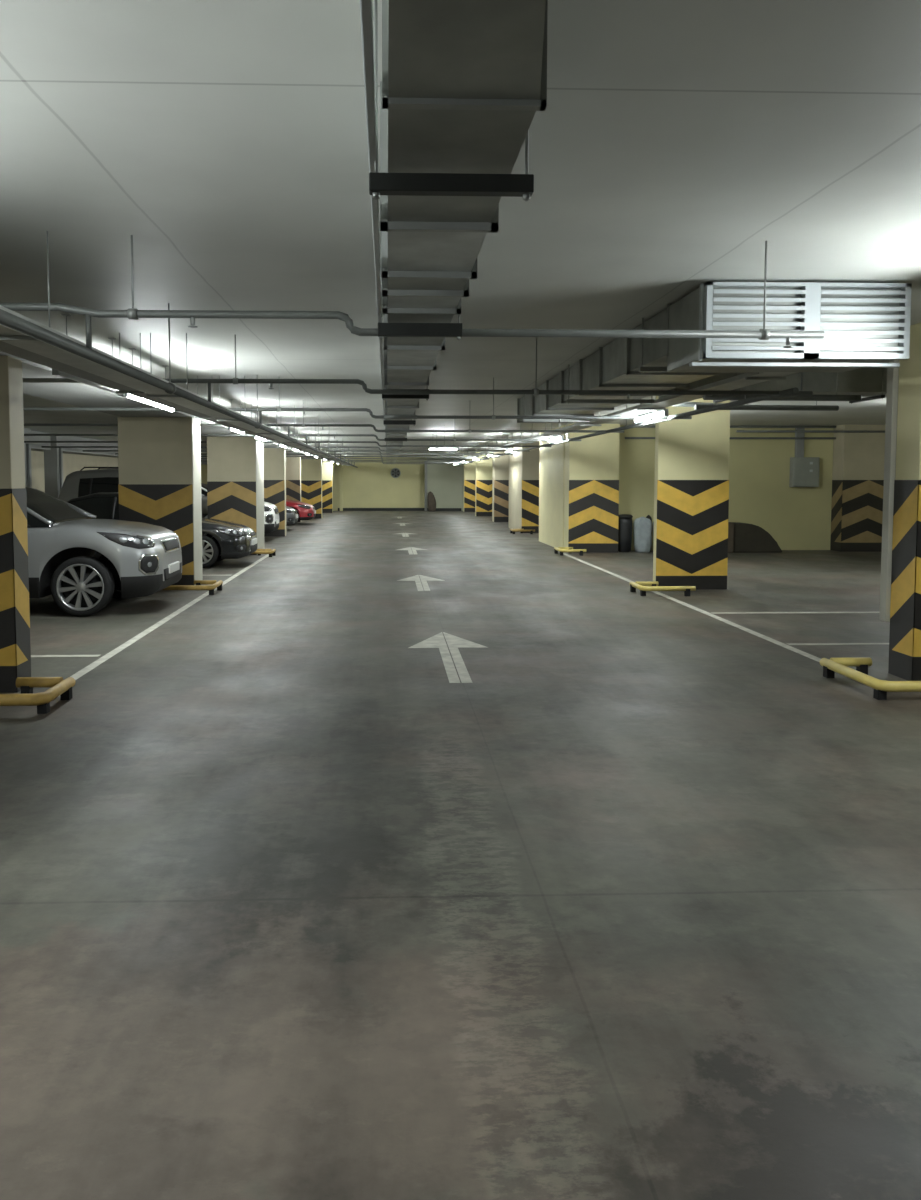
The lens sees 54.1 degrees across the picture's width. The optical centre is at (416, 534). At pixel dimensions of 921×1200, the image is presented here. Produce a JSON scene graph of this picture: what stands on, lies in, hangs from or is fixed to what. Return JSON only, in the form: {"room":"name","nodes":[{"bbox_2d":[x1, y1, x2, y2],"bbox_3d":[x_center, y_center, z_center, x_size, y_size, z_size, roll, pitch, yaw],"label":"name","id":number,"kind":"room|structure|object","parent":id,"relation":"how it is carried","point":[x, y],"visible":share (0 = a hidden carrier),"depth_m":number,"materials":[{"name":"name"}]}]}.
{"room":"parking garage","nodes":[
{"label":"parking garage","id":0,"kind":"room"},
{"bbox_2d":[31,451,117,492],"bbox_3d":[-11.099,-1.139,21.879,0.340,3.002,55.857,0,4,-2],"label":"wall","id":1,"kind":"structure","parent":0,"point":[71,462],"depth_m":28.83,"materials":[{"name":"beige paint"}]},
{"bbox_2d":[201,457,426,510],"bbox_3d":[-5.650,-2.846,49.781,12.406,3.002,0.340,0,4,-2],"label":"wall","id":2,"kind":"structure","parent":0,"point":[371,484],"depth_m":49.73,"materials":[{"name":"yellow paint"}]},
{"bbox_2d":[339,464,342,510],"bbox_3d":[-4.169,-2.690,49.556,0.170,2.719,0.227,0,4,-2],"label":"trim","id":3,"kind":"structure","parent":2,"relation":"attached to","point":[340,465],"depth_m":49.44,"materials":[{"name":"yellow paint"}]},
{"bbox_2d":[338,508,424,510],"bbox_3d":[-1.907,-1.422,49.788,4.928,0.159,0.068,0,4,-2],"label":"trim","id":4,"kind":"structure","parent":2,"relation":"attached to","point":[344,509],"depth_m":49.76,"materials":[{"name":"paint"}]},
{"bbox_2d":[391,468,400,477],"bbox_3d":[-1.175,-3.424,49.667,0.566,0.566,0.113,0,4,-2],"label":"wall fan","id":5,"kind":"object","parent":2,"relation":"attached to","point":[395,472],"visible":1,"depth_m":49.66,"materials":[{"name":"grey metal"}]},
{"bbox_2d":[427,457,463,510],"bbox_3d":[6.248,-2.855,49.920,11.387,3.002,0.850,0,4,-2],"label":"wall","id":6,"kind":"structure","parent":0,"point":[445,481],"depth_m":49.34,"materials":[{"name":"paint"}]},
{"bbox_2d":[424,461,426,510],"bbox_3d":[0.497,-2.689,49.529,0.136,2.719,0.544,0,4,-2],"label":"trim","id":7,"kind":"structure","parent":6,"relation":"attached to","point":[425,495],"depth_m":49.27,"materials":[{"name":"grey paint"}]},
{"bbox_2d":[427,508,460,510],"bbox_3d":[1.508,-1.398,49.392,1.870,0.159,0.068,0,4,-2],"label":"trim","id":8,"kind":"structure","parent":6,"relation":"attached to","point":[437,509],"depth_m":49.36,"materials":[{"name":"paint"}]},
{"bbox_2d":[0,511,920,1199],"bbox_3d":[0.966,0.486,22.209,24.473,0.283,56.197,0,4,-2],"label":"floor","id":9,"kind":"structure","parent":0,"point":[292,907],"depth_m":3.75,"materials":[{"name":"concrete"}]},
{"bbox_2d":[0,356,30,692],"bbox_3d":[-3.777,-0.081,7.255,1.142,2.674,0.288,0,4,-2],"label":"column","id":10,"kind":"structure","parent":9,"relation":"on","point":[15,648],"depth_m":7.18,"materials":[{"name":"beige paint"}]},
{"bbox_2d":[24,428,31,487],"bbox_3d":[-9.956,-1.194,22.765,0.464,3.002,0.453,0,4,-2],"label":"wall post","id":11,"kind":"object","parent":9,"relation":"on","point":[27,446],"visible":0.2,"depth_m":22.58,"materials":[{"name":"grey metal"}]},
{"bbox_2d":[0,677,74,713],"bbox_3d":[-3.489,1.210,6.772,1.627,0.156,0.648,0,4,-2],"label":"guard","id":12,"kind":"object","parent":9,"relation":"on","point":[60,687],"visible":1,"depth_m":6.73,"materials":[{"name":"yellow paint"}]},
{"bbox_2d":[44,433,62,498],"bbox_3d":[-10.216,-1.359,25.472,0.464,3.002,0.453,0,4,-2],"label":"wall post","id":13,"kind":"object","parent":9,"relation":"on","point":[53,458],"visible":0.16,"depth_m":25.23,"materials":[{"name":"grey paint"}]},
{"bbox_2d":[31,655,99,656],"bbox_3d":[-5.589,1.174,8.631,5.030,0.002,0.091,0,4,-2],"label":"line marking","id":14,"kind":"object","parent":9,"relation":"on","point":[31,655],"visible":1,"depth_m":8.72,"materials":[{"name":"white paint"}]},
{"bbox_2d":[25,486,181,616],"bbox_3d":[-5.585,0.115,11.987,4.680,1.706,2.305,0,4,-2],"label":"car","id":15,"kind":"object","parent":9,"relation":"on","point":[137,559],"visible":0.91,"depth_m":11.20,"materials":[{"name":"silver metal"}]},
{"bbox_2d":[138,553,158,574],"bbox_3d":[-3.367,0.368,11.333,0.043,0.263,0.306,3,5,40],"label":"fog lamp","id":16,"kind":"object","parent":15,"relation":"attached to","point":[148,563],"depth_m":11.29,"materials":[{"name":"black plastic"}]},
{"bbox_2d":[162,538,178,550],"bbox_3d":[-3.296,0.128,12.064,0.055,0.120,0.828,0,3,-2],"label":"grille","id":17,"kind":"object","parent":15,"relation":"attached to","point":[168,544],"depth_m":11.99,"materials":[{"name":"black plastic"}]},
{"bbox_2d":[58,467,207,534],"bbox_3d":[-6.628,-0.713,22.905,4.680,2.025,2.305,0,4,-2],"label":"car","id":18,"kind":"object","parent":9,"relation":"on","point":[80,483],"visible":0.05,"depth_m":22.12,"materials":[{"name":"grey paint"}]},
{"bbox_2d":[117,417,202,584],"bbox_3d":[-4.076,-0.514,14.340,1.151,2.674,0.628,0,4,-2],"label":"column","id":19,"kind":"structure","parent":9,"relation":"on","point":[159,458],"depth_m":14.01,"materials":[{"name":"beige paint"}]},
{"bbox_2d":[67,492,257,567],"bbox_3d":[-5.491,-0.133,18.095,4.460,1.456,2.210,0,4,-2],"label":"car","id":20,"kind":"object","parent":9,"relation":"on","point":[223,540],"visible":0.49,"depth_m":17.37,"materials":[{"name":"black paint"}]},
{"bbox_2d":[237,545,245,551],"bbox_3d":[-3.399,0.254,17.464,0.220,0.125,0.029,-3,5,-44],"label":"fog lamp","id":21,"kind":"object","parent":20,"relation":"attached to","point":[240,548],"depth_m":17.44,"materials":[{"name":"black plastic"}]},
{"bbox_2d":[70,554,268,679],"bbox_3d":[-3.158,0.849,13.945,0.091,0.002,13.313,0,4,-2],"label":"line marking","id":22,"kind":"object","parent":9,"relation":"on","point":[107,656],"visible":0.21,"depth_m":10.04,"materials":[{"name":"white paint"}]},
{"bbox_2d":[162,580,222,594],"bbox_3d":[-3.652,0.795,13.613,1.303,0.149,0.748,0,4,-2],"label":"guard","id":23,"kind":"object","parent":9,"relation":"on","point":[210,585],"visible":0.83,"depth_m":13.29,"materials":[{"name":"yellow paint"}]},
{"bbox_2d":[207,437,264,554],"bbox_3d":[-4.206,-0.920,20.983,1.106,2.674,1.251,0,4,-2],"label":"column","id":24,"kind":"structure","parent":9,"relation":"on","point":[235,465],"depth_m":20.35,"materials":[{"name":"beige paint"}]},
{"bbox_2d":[201,483,278,533],"bbox_3d":[-6.254,-0.709,25.303,4.680,1.725,2.305,0,4,-2],"label":"car","id":25,"kind":"object","parent":9,"relation":"on","point":[271,513],"visible":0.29,"depth_m":24.67,"materials":[{"name":"white paint"}]},
{"bbox_2d":[265,514,273,523],"bbox_3d":[-4.036,-0.446,24.649,0.043,0.263,0.306,3,5,40],"label":"fog lamp","id":26,"kind":"object","parent":25,"relation":"attached to","point":[269,518],"depth_m":24.62,"materials":[{"name":"black plastic"}]},
{"bbox_2d":[251,549,275,556],"bbox_3d":[-3.622,0.401,20.064,0.884,0.149,0.634,0,4,-2],"label":"guard","id":27,"kind":"object","parent":9,"relation":"on","point":[270,552],"visible":0.73,"depth_m":19.83,"materials":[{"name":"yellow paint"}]},
{"bbox_2d":[264,448,285,536],"bbox_3d":[-4.544,-1.304,27.252,1.119,2.674,0.458,0,4,-2],"label":"column","id":28,"kind":"structure","parent":9,"relation":"on","point":[274,458],"depth_m":27.02,"materials":[{"name":"beige paint"}]},
{"bbox_2d":[286,506,297,525],"bbox_3d":[-6.179,-0.925,30.630,4.210,1.506,2.210,0,4,-2],"label":"car","id":29,"kind":"object","parent":9,"relation":"on","point":[291,513],"visible":0.18,"depth_m":30.05,"materials":[{"name":"grey paint"}]},
{"bbox_2d":[286,457,300,521],"bbox_3d":[-5.241,-1.877,36.620,1.029,2.674,0.458,0,4,-2],"label":"column","id":30,"kind":"structure","parent":9,"relation":"on","point":[293,464],"depth_m":36.38,"materials":[{"name":"beige paint"}]},
{"bbox_2d":[286,500,315,521],"bbox_3d":[-6.035,-1.181,34.822,4.210,1.506,2.210,0,4,-2],"label":"car","id":31,"kind":"object","parent":9,"relation":"on","point":[305,511],"visible":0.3,"depth_m":34.12,"materials":[{"name":"red paint"}]},
{"bbox_2d":[301,459,321,518],"bbox_3d":[-4.791,-2.161,39.968,1.131,2.832,0.571,0,4,-2],"label":"column","id":32,"kind":"structure","parent":9,"relation":"on","point":[311,469],"depth_m":39.68,"materials":[{"name":"beige paint"}]},
{"bbox_2d":[322,462,332,512],"bbox_3d":[-4.896,-2.572,46.697,1.029,2.832,0.458,0,4,-2],"label":"column","id":33,"kind":"structure","parent":9,"relation":"on","point":[327,467],"depth_m":46.49,"materials":[{"name":"beige paint"}]},
{"bbox_2d":[397,533,412,536],"bbox_3d":[-0.362,-0.013,28.040,0.816,0.002,2.039,0,4,-2],"label":"arrow marking","id":34,"kind":"object","parent":9,"relation":"on","point":[403,534],"depth_m":28.08,"materials":[{"name":"white paint"}]},
{"bbox_2d":[397,547,425,553],"bbox_3d":[-0.117,0.374,21.712,0.816,0.002,2.266,0,4,-2],"label":"arrow marking","id":35,"kind":"object","parent":9,"relation":"on","point":[408,548],"depth_m":22.02,"materials":[{"name":"white paint"}]},
{"bbox_2d":[397,575,444,590],"bbox_3d":[0.072,0.785,14.985,0.816,0.002,2.379,0,4,-2],"label":"arrow marking","id":36,"kind":"object","parent":9,"relation":"on","point":[424,579],"depth_m":15.23,"materials":[{"name":"white paint"}]},
{"bbox_2d":[428,491,435,510],"bbox_3d":[0.817,-1.829,48.919,0.468,1.076,0.368,0,4,-2],"label":"bundle","id":37,"kind":"object","parent":9,"relation":"on","point":[431,499],"visible":1,"depth_m":48.77,"materials":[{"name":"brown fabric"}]},
{"bbox_2d":[409,632,487,682],"bbox_3d":[0.328,1.162,8.816,0.816,0.002,2.538,0,4,-2],"label":"arrow marking","id":38,"kind":"object","parent":9,"relation":"on","point":[436,641],"depth_m":9.03,"materials":[{"name":"white paint"}]},
{"bbox_2d":[463,455,474,511],"bbox_3d":[3.090,-2.753,48.258,1.142,3.002,0.571,0,4,-2],"label":"column","id":39,"kind":"structure","parent":9,"relation":"on","point":[469,468],"depth_m":47.98,"materials":[{"name":"beige paint"}]},
{"bbox_2d":[475,452,491,515],"bbox_3d":[3.334,-2.387,42.269,1.142,3.002,0.571,0,4,-2],"label":"column","id":40,"kind":"structure","parent":9,"relation":"on","point":[483,468],"depth_m":41.99,"materials":[{"name":"beige paint"}]},
{"bbox_2d":[492,448,508,521],"bbox_3d":[3.667,-2.045,36.679,1.119,3.002,0.684,0,4,-2],"label":"column","id":41,"kind":"structure","parent":9,"relation":"on","point":[500,466],"depth_m":36.35,"materials":[{"name":"beige paint"}]},
{"bbox_2d":[510,529,534,533],"bbox_3d":[3.345,-0.117,28.554,0.714,0.147,0.634,0,4,-2],"label":"guard","id":42,"kind":"object","parent":9,"relation":"on","point":[513,531],"visible":1,"depth_m":28.25,"materials":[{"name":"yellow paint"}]},
{"bbox_2d":[508,441,539,532],"bbox_3d":[3.874,-1.665,30.462,1.119,3.002,3.177,0,4,-2],"label":"column","id":43,"kind":"structure","parent":9,"relation":"on","point":[523,466],"depth_m":28.93,"materials":[{"name":"beige paint"}]},
{"bbox_2d":[554,547,585,555],"bbox_3d":[3.497,0.370,20.582,0.600,0.147,0.748,0,4,-2],"label":"guard","id":44,"kind":"object","parent":9,"relation":"on","point":[561,550],"visible":1,"depth_m":20.24,"materials":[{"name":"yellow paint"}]},
{"bbox_2d":[564,424,619,552],"bbox_3d":[4.127,-1.105,21.306,1.176,3.002,0.571,0,4,-2],"label":"column","id":45,"kind":"structure","parent":9,"relation":"on","point":[591,484],"depth_m":21.03,"materials":[{"name":"beige paint"}]},
{"bbox_2d":[618,514,632,551],"bbox_3d":[4.907,-0.048,21.285,0.374,0.895,0.374,0,4,-2],"label":"waste bin","id":46,"kind":"object","parent":9,"relation":"on","point":[625,520],"visible":0.96,"depth_m":21.14,"materials":[{"name":"black plastic"}]},
{"bbox_2d":[633,517,651,552],"bbox_3d":[5.310,-0.014,21.200,0.415,0.838,0.373,0,4,-2],"label":"trash bin","id":47,"kind":"object","parent":9,"relation":"on","point":[642,526],"visible":1,"depth_m":21.03,"materials":[{"name":"grey plastic"}]},
{"bbox_2d":[652,521,653,544],"bbox_3d":[5.762,0.009,21.201,0.388,0.793,0.383,0,4,-2],"label":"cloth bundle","id":48,"kind":"object","parent":9,"relation":"on","point":[653,521],"visible":0.06,"depth_m":21.20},
{"bbox_2d":[629,581,695,595],"bbox_3d":[3.664,0.803,13.488,0.804,0.149,0.691,0,4,-2],"label":"guard","id":49,"kind":"object","parent":9,"relation":"on","point":[643,587],"visible":1,"depth_m":13.16,"materials":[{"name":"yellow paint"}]},
{"bbox_2d":[558,551,820,661],"bbox_3d":[3.590,0.792,14.876,0.091,0.002,13.709,0,4,-2],"label":"line marking","id":50,"kind":"object","parent":9,"relation":"on","point":[803,653],"visible":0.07,"depth_m":10.89,"materials":[{"name":"white paint"}]},
{"bbox_2d":[653,396,729,589],"bbox_3d":[4.263,-0.657,13.984,1.119,3.002,0.174,0,4,-2],"label":"column","id":51,"kind":"structure","parent":9,"relation":"on","point":[690,547],"depth_m":13.90,"materials":[{"name":"beige paint"}]},
{"bbox_2d":[728,522,733,552],"bbox_3d":[7.177,0.054,21.196,0.385,0.702,0.566,0,4,-2],"label":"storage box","id":52,"kind":"object","parent":9,"relation":"on","point":[730,525],"visible":0.24,"depth_m":20.92,"materials":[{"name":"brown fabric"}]},
{"bbox_2d":[729,522,781,552],"bbox_3d":[7.985,0.050,21.365,1.173,0.690,0.623,0,4,-2],"label":"heap","id":53,"kind":"object","parent":9,"relation":"on","point":[748,538],"visible":0.77,"depth_m":21.05,"materials":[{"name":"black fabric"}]},
{"bbox_2d":[710,612,879,613],"bbox_3d":[6.680,0.992,11.606,5.824,0.002,0.091,0,4,-2],"label":"line marking","id":54,"kind":"object","parent":9,"relation":"on","point":[710,612],"visible":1,"depth_m":11.55,"materials":[{"name":"white paint"}]},
{"bbox_2d":[786,643,888,644],"bbox_3d":[6.753,1.125,9.419,5.824,0.002,0.079,0,4,-2],"label":"line marking","id":55,"kind":"object","parent":9,"relation":"on","point":[786,643],"visible":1,"depth_m":9.36,"materials":[{"name":"white paint"}]},
{"bbox_2d":[830,425,884,551],"bbox_3d":[10.677,-1.119,21.551,1.255,3.002,0.514,0,4,-2],"label":"column","id":56,"kind":"structure","parent":9,"relation":"on","point":[858,458],"depth_m":21.31,"materials":[{"name":"beige paint"}]},
{"bbox_2d":[820,657,920,699],"bbox_3d":[4.476,1.172,7.421,1.897,0.154,1.006,0,4,-2],"label":"guard","id":57,"kind":"object","parent":9,"relation":"on","point":[839,665],"visible":1,"depth_m":7.26,"materials":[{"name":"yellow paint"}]},
{"bbox_2d":[879,323,920,680],"bbox_3d":[4.713,-0.275,7.741,1.177,3.002,0.469,0,4,-2],"label":"column","id":58,"kind":"structure","parent":9,"relation":"on","point":[900,585],"depth_m":7.70,"materials":[{"name":"beige paint"}]},
{"bbox_2d":[0,0,920,455],"bbox_3d":[0.966,-2.793,22.008,24.473,0.283,56.197,0,4,-2],"label":"ceiling","id":59,"kind":"structure","parent":0,"point":[673,140],"depth_m":3.92,"materials":[{"name":"grey paint"}]},
{"bbox_2d":[61,314,70,334],"bbox_3d":[-2.764,-1.649,7.017,0.059,0.168,0.199,0,4,-2],"label":"lamp","id":60,"kind":"object","parent":59,"relation":"hanging from","point":[66,315],"depth_m":7.10,"materials":[{"name":"metal"}]},
{"bbox_2d":[108,338,115,355],"bbox_3d":[-2.803,-1.720,8.190,0.059,0.169,0.211,0,4,-2],"label":"lamp","id":61,"kind":"object","parent":59,"relation":"hanging from","point":[112,339],"depth_m":8.29,"materials":[{"name":"white ceramic"}]},
{"bbox_2d":[31,431,206,464],"bbox_3d":[-10.528,-2.397,21.651,0.793,0.464,55.517,0,4,-2],"label":"ceiling beam","id":62,"kind":"structure","parent":59,"relation":"attached to","point":[34,446],"depth_m":27.49,"materials":[{"name":"grey paint"}]},
{"bbox_2d":[122,348,174,411],"bbox_3d":[-2.850,-1.642,9.629,0.059,0.505,1.953,0,4,-2],"label":"lamp","id":63,"kind":"object","parent":59,"relation":"hanging from","point":[132,349],"visible":0.39,"depth_m":9.45,"materials":[{"name":"white plastic"}]},
{"bbox_2d":[0,351,315,457],"bbox_3d":[-4.288,-2.477,21.853,1.088,0.329,55.517,0,4,-2],"label":"ceiling beam","id":64,"kind":"structure","parent":59,"relation":"attached to","point":[76,394],"depth_m":10.78,"materials":[{"name":"grey paint"}]},
{"bbox_2d":[52,368,124,395],"bbox_3d":[-2.784,-1.278,7.648,0.059,0.047,1.852,0,4,-2],"label":"lamp","id":65,"kind":"object","parent":64,"relation":"hanging from","point":[77,379],"depth_m":7.47,"materials":[{"name":"white plastic"}]},
{"bbox_2d":[0,333,342,464],"bbox_3d":[-3.046,-2.447,23.032,0.249,0.532,50.985,0,4,-2],"label":"cable tray","id":66,"kind":"object","parent":59,"relation":"hanging from","point":[5,347],"visible":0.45,"depth_m":7.73,"materials":[{"name":"metal"}]},
{"bbox_2d":[0,231,352,465],"bbox_3d":[-2.706,-2.431,23.044,0.385,0.566,50.985,0,4,-2],"label":"cable tray","id":67,"kind":"object","parent":59,"relation":"hanging from","point":[8,335],"visible":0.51,"depth_m":6.43,"materials":[{"name":"metal"}]},
{"bbox_2d":[0,303,357,467],"bbox_3d":[-2.378,-2.383,23.058,0.082,0.664,50.985,0,4,-2],"label":"sprinkler","id":68,"kind":"object","parent":59,"relation":"hanging from","point":[7,319],"visible":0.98,"depth_m":5.46,"materials":[{"name":"grey paint"}]},
{"bbox_2d":[115,453,499,458],"bbox_3d":[-3.725,-2.704,31.012,13.199,0.207,0.050,0,4,-2],"label":"pipe","id":69,"kind":"object","parent":68,"relation":"attached to","point":[115,453],"visible":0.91,"depth_m":31.10,"materials":[{"name":"grey metal"}]},
{"bbox_2d":[201,461,465,465],"bbox_3d":[-4.160,-3.506,44.123,13.199,0.207,0.050,0,4,-2],"label":"pipe","id":70,"kind":"object","parent":68,"relation":"attached to","point":[201,461],"visible":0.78,"depth_m":44.20,"materials":[{"name":"grey metal"}]},
{"bbox_2d":[201,460,472,463],"bbox_3d":[-4.051,-3.306,40.845,13.199,0.207,0.050,0,4,-2],"label":"pipe","id":71,"kind":"object","parent":68,"relation":"attached to","point":[201,460],"visible":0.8,"depth_m":40.93,"materials":[{"name":"grey metal"}]},
{"bbox_2d":[201,458,479,462],"bbox_3d":[-3.943,-3.105,37.567,13.199,0.207,0.050,0,4,-2],"label":"pipe","id":72,"kind":"object","parent":68,"relation":"attached to","point":[201,458],"visible":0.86,"depth_m":37.64,"materials":[{"name":"grey metal"}]},
{"bbox_2d":[201,456,488,459],"bbox_3d":[-3.834,-2.905,34.290,13.199,0.207,0.050,0,4,-2],"label":"pipe","id":73,"kind":"object","parent":68,"relation":"attached to","point":[201,456],"visible":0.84,"depth_m":34.37,"materials":[{"name":"grey metal"}]},
{"bbox_2d":[228,399,244,433],"bbox_3d":[-3.032,-1.978,15.111,0.059,0.505,1.387,0,4,-2],"label":"lamp","id":74,"kind":"object","parent":59,"relation":"hanging from","point":[229,428],"visible":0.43,"depth_m":14.69,"materials":[{"name":"white plastic"}]},
{"bbox_2d":[253,412,265,440],"bbox_3d":[-3.123,-2.143,17.823,0.059,0.505,1.443,0,4,-2],"label":"lamp","id":75,"kind":"object","parent":59,"relation":"hanging from","point":[254,412],"visible":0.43,"depth_m":17.57,"materials":[{"name":"white plastic"}]},
{"bbox_2d":[41,446,529,453],"bbox_3d":[-3.507,-2.500,24.444,13.199,0.600,0.059,0,4,-2],"label":"pipe","id":76,"kind":"object","parent":59,"relation":"hanging from","point":[328,447],"visible":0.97,"depth_m":24.48,"materials":[{"name":"grey metal"}]},
{"bbox_2d":[24,425,551,449],"bbox_3d":[-3.398,-2.299,21.166,13.199,0.600,0.059,0,4,-2],"label":"pipe","id":77,"kind":"object","parent":59,"relation":"hanging from","point":[318,442],"visible":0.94,"depth_m":21.23,"materials":[{"name":"grey metal"}]},
{"bbox_2d":[83,450,512,456],"bbox_3d":[-3.616,-2.700,27.722,13.199,0.600,0.059,0,4,-2],"label":"pipe","id":78,"kind":"object","parent":59,"relation":"hanging from","point":[335,451],"visible":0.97,"depth_m":27.79,"materials":[{"name":"grey metal"}]},
{"bbox_2d":[24,414,580,444],"bbox_3d":[-3.289,-2.099,17.889,13.199,0.600,0.059,0,4,-2],"label":"pipe","id":79,"kind":"object","parent":59,"relation":"hanging from","point":[318,434],"visible":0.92,"depth_m":17.94,"materials":[{"name":"grey metal"}]},
{"bbox_2d":[24,400,623,436],"bbox_3d":[-3.180,-1.898,14.611,13.199,0.600,0.059,0,4,-2],"label":"pipe","id":80,"kind":"object","parent":59,"relation":"hanging from","point":[303,424],"visible":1,"depth_m":14.69,"materials":[{"name":"grey metal"}]},
{"bbox_2d":[23,377,691,423],"bbox_3d":[-3.071,-1.698,11.333,13.199,0.600,0.059,0,4,-2],"label":"pipe","id":81,"kind":"object","parent":59,"relation":"hanging from","point":[278,409],"visible":0.98,"depth_m":11.41,"materials":[{"name":"grey metal"}]},
{"bbox_2d":[0,235,824,348],"bbox_3d":[-0.436,-1.302,4.858,5.348,0.600,0.059,0,4,-2],"label":"pipe","id":82,"kind":"object","parent":59,"relation":"hanging from","point":[131,313],"visible":0.95,"depth_m":4.86,"materials":[{"name":"grey metal"}]},
{"bbox_2d":[23,335,812,401],"bbox_3d":[-2.962,-1.497,8.056,13.199,0.600,0.059,0,4,-2],"label":"pipe","id":83,"kind":"object","parent":59,"relation":"hanging from","point":[235,380],"visible":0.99,"depth_m":8.16,"materials":[{"name":"grey metal"}]},
{"bbox_2d":[428,434,458,449],"bbox_3d":[0.751,-2.649,25.758,0.877,0.466,0.059,0,4,-2],"label":"lamp","id":84,"kind":"object","parent":59,"relation":"hanging from","point":[429,448],"visible":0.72,"depth_m":25.75,"materials":[{"name":"white plastic"}]},
{"bbox_2d":[369,0,547,452],"bbox_3d":[-0.254,-1.806,12.835,0.443,0.568,32.644,0,4,-2],"label":"ventilation duct","id":85,"kind":"object","parent":59,"relation":"hanging from","point":[463,85],"visible":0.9,"depth_m":2.40,"materials":[{"name":"metal"}]},
{"bbox_2d":[359,0,384,419],"bbox_3d":[-0.206,-1.190,5.031,0.022,0.051,16.995,0,4,-2],"label":"cable tray","id":86,"kind":"object","parent":85,"relation":"attached to","point":[366,12],"visible":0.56,"depth_m":2.15,"materials":[{"name":"white galvanised steel"}]},
{"bbox_2d":[549,423,563,442],"bbox_3d":[2.872,-2.190,18.588,0.059,0.505,1.387,0,4,-2],"label":"lamp","id":87,"kind":"object","parent":59,"relation":"hanging from","point":[561,437],"visible":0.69,"depth_m":18.16,"materials":[{"name":"white plastic"}]},
{"bbox_2d":[449,372,798,461],"bbox_3d":[2.299,-2.747,27.280,0.340,0.453,40.562,0,4,-2],"label":"cable tray","id":88,"kind":"object","parent":59,"relation":"hanging from","point":[746,379],"visible":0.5,"depth_m":10.15,"materials":[{"name":"metal"}]},
{"bbox_2d":[454,387,798,465],"bbox_3d":[2.684,-2.768,28.314,0.054,0.537,40.788,0,4,-2],"label":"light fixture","id":89,"kind":"object","parent":59,"relation":"hanging from","point":[795,390],"visible":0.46,"depth_m":10.93,"materials":[{"name":"grey paint"}]},
{"bbox_2d":[634,409,668,422],"bbox_3d":[3.093,-1.782,11.919,0.059,0.505,1.387,0,4,-2],"label":"lamp","id":90,"kind":"object","parent":59,"relation":"hanging from","point":[659,413],"visible":0.61,"depth_m":11.64,"materials":[{"name":"white plastic"}]},
{"bbox_2d":[641,402,747,406],"bbox_3d":[3.850,-1.875,11.995,2.083,0.350,0.068,-2,4,-24],"label":"pipe","id":91,"kind":"object","parent":59,"relation":"hanging from","point":[685,404],"visible":0.06,"depth_m":11.87,"materials":[{"name":"grey metal"}]},
{"bbox_2d":[517,282,911,422],"bbox_3d":[2.382,-1.649,10.125,1.405,0.550,8.561,0,4,-2],"label":"duct","id":92,"kind":"object","parent":59,"relation":"hanging from","point":[864,325],"visible":0.94,"depth_m":5.93,"materials":[{"name":"metal"}]},
{"bbox_2d":[625,425,835,427],"bbox_3d":[8.804,-2.589,21.543,7.704,0.052,0.054,0,4,-2],"label":"pipe","id":93,"kind":"object","parent":59,"relation":"attached to","point":[645,426],"visible":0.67,"depth_m":21.51,"materials":[{"name":"grey metal"}]},
{"bbox_2d":[694,401,838,410],"bbox_3d":[4.280,-1.757,10.995,1.816,0.463,0.068,0,4,-5],"label":"pipe","id":94,"kind":"object","parent":59,"relation":"hanging from","point":[816,407],"visible":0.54,"depth_m":10.99,"materials":[{"name":"grey metal"}]},
{"bbox_2d":[659,368,886,403],"bbox_3d":[5.412,-1.704,10.042,5.307,0.430,0.668,0,4,-2],"label":"duct","id":95,"kind":"object","parent":59,"relation":"hanging from","point":[870,383],"visible":0.34,"depth_m":9.76,"materials":[{"name":"metal"}]},
{"bbox_2d":[703,372,861,400],"bbox_3d":[3.823,-1.648,9.396,1.703,0.486,0.068,0,4,-6],"label":"pipe","id":96,"kind":"object","parent":59,"relation":"hanging from","point":[836,397],"visible":0.64,"depth_m":9.40,"materials":[{"name":"grey metal"}]},
{"bbox_2d":[539,425,564,547],"bbox_3d":[3.579,-1.227,23.315,0.249,3.002,3.422,0,4,-2],"label":"wall","id":97,"kind":"structure","parent":0,"point":[551,459],"depth_m":23.01,"materials":[{"name":"beige paint"}]},
{"bbox_2d":[619,425,833,550],"bbox_3d":[8.790,-1.140,21.887,8.169,3.002,0.283,0,4,-2],"label":"wall","id":98,"kind":"structure","parent":0,"point":[760,493],"depth_m":21.72,"materials":[{"name":"yellow paint"}]},
{"bbox_2d":[625,437,835,438],"bbox_3d":[8.804,-2.317,21.560,7.704,0.052,0.054,0,4,-2],"label":"pipe","id":99,"kind":"object","parent":98,"relation":"attached to","point":[625,437],"visible":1,"depth_m":21.52,"materials":[{"name":"grey metal"}]},
{"bbox_2d":[789,428,819,486],"bbox_3d":[9.319,-1.883,21.605,0.646,1.462,0.220,0,4,-2],"label":"electrical box","id":100,"kind":"object","parent":98,"relation":"attached to","point":[804,471],"visible":1,"depth_m":21.54,"materials":[{"name":"grey metal"}]},
{"bbox_2d":[736,430,884,432],"bbox_3d":[10.066,-2.425,21.084,5.212,0.052,0.054,0,4,-2],"label":"pipe","id":101,"kind":"object","parent":98,"relation":"attached to","point":[748,431],"visible":1,"depth_m":21.04,"materials":[{"name":"grey metal"}]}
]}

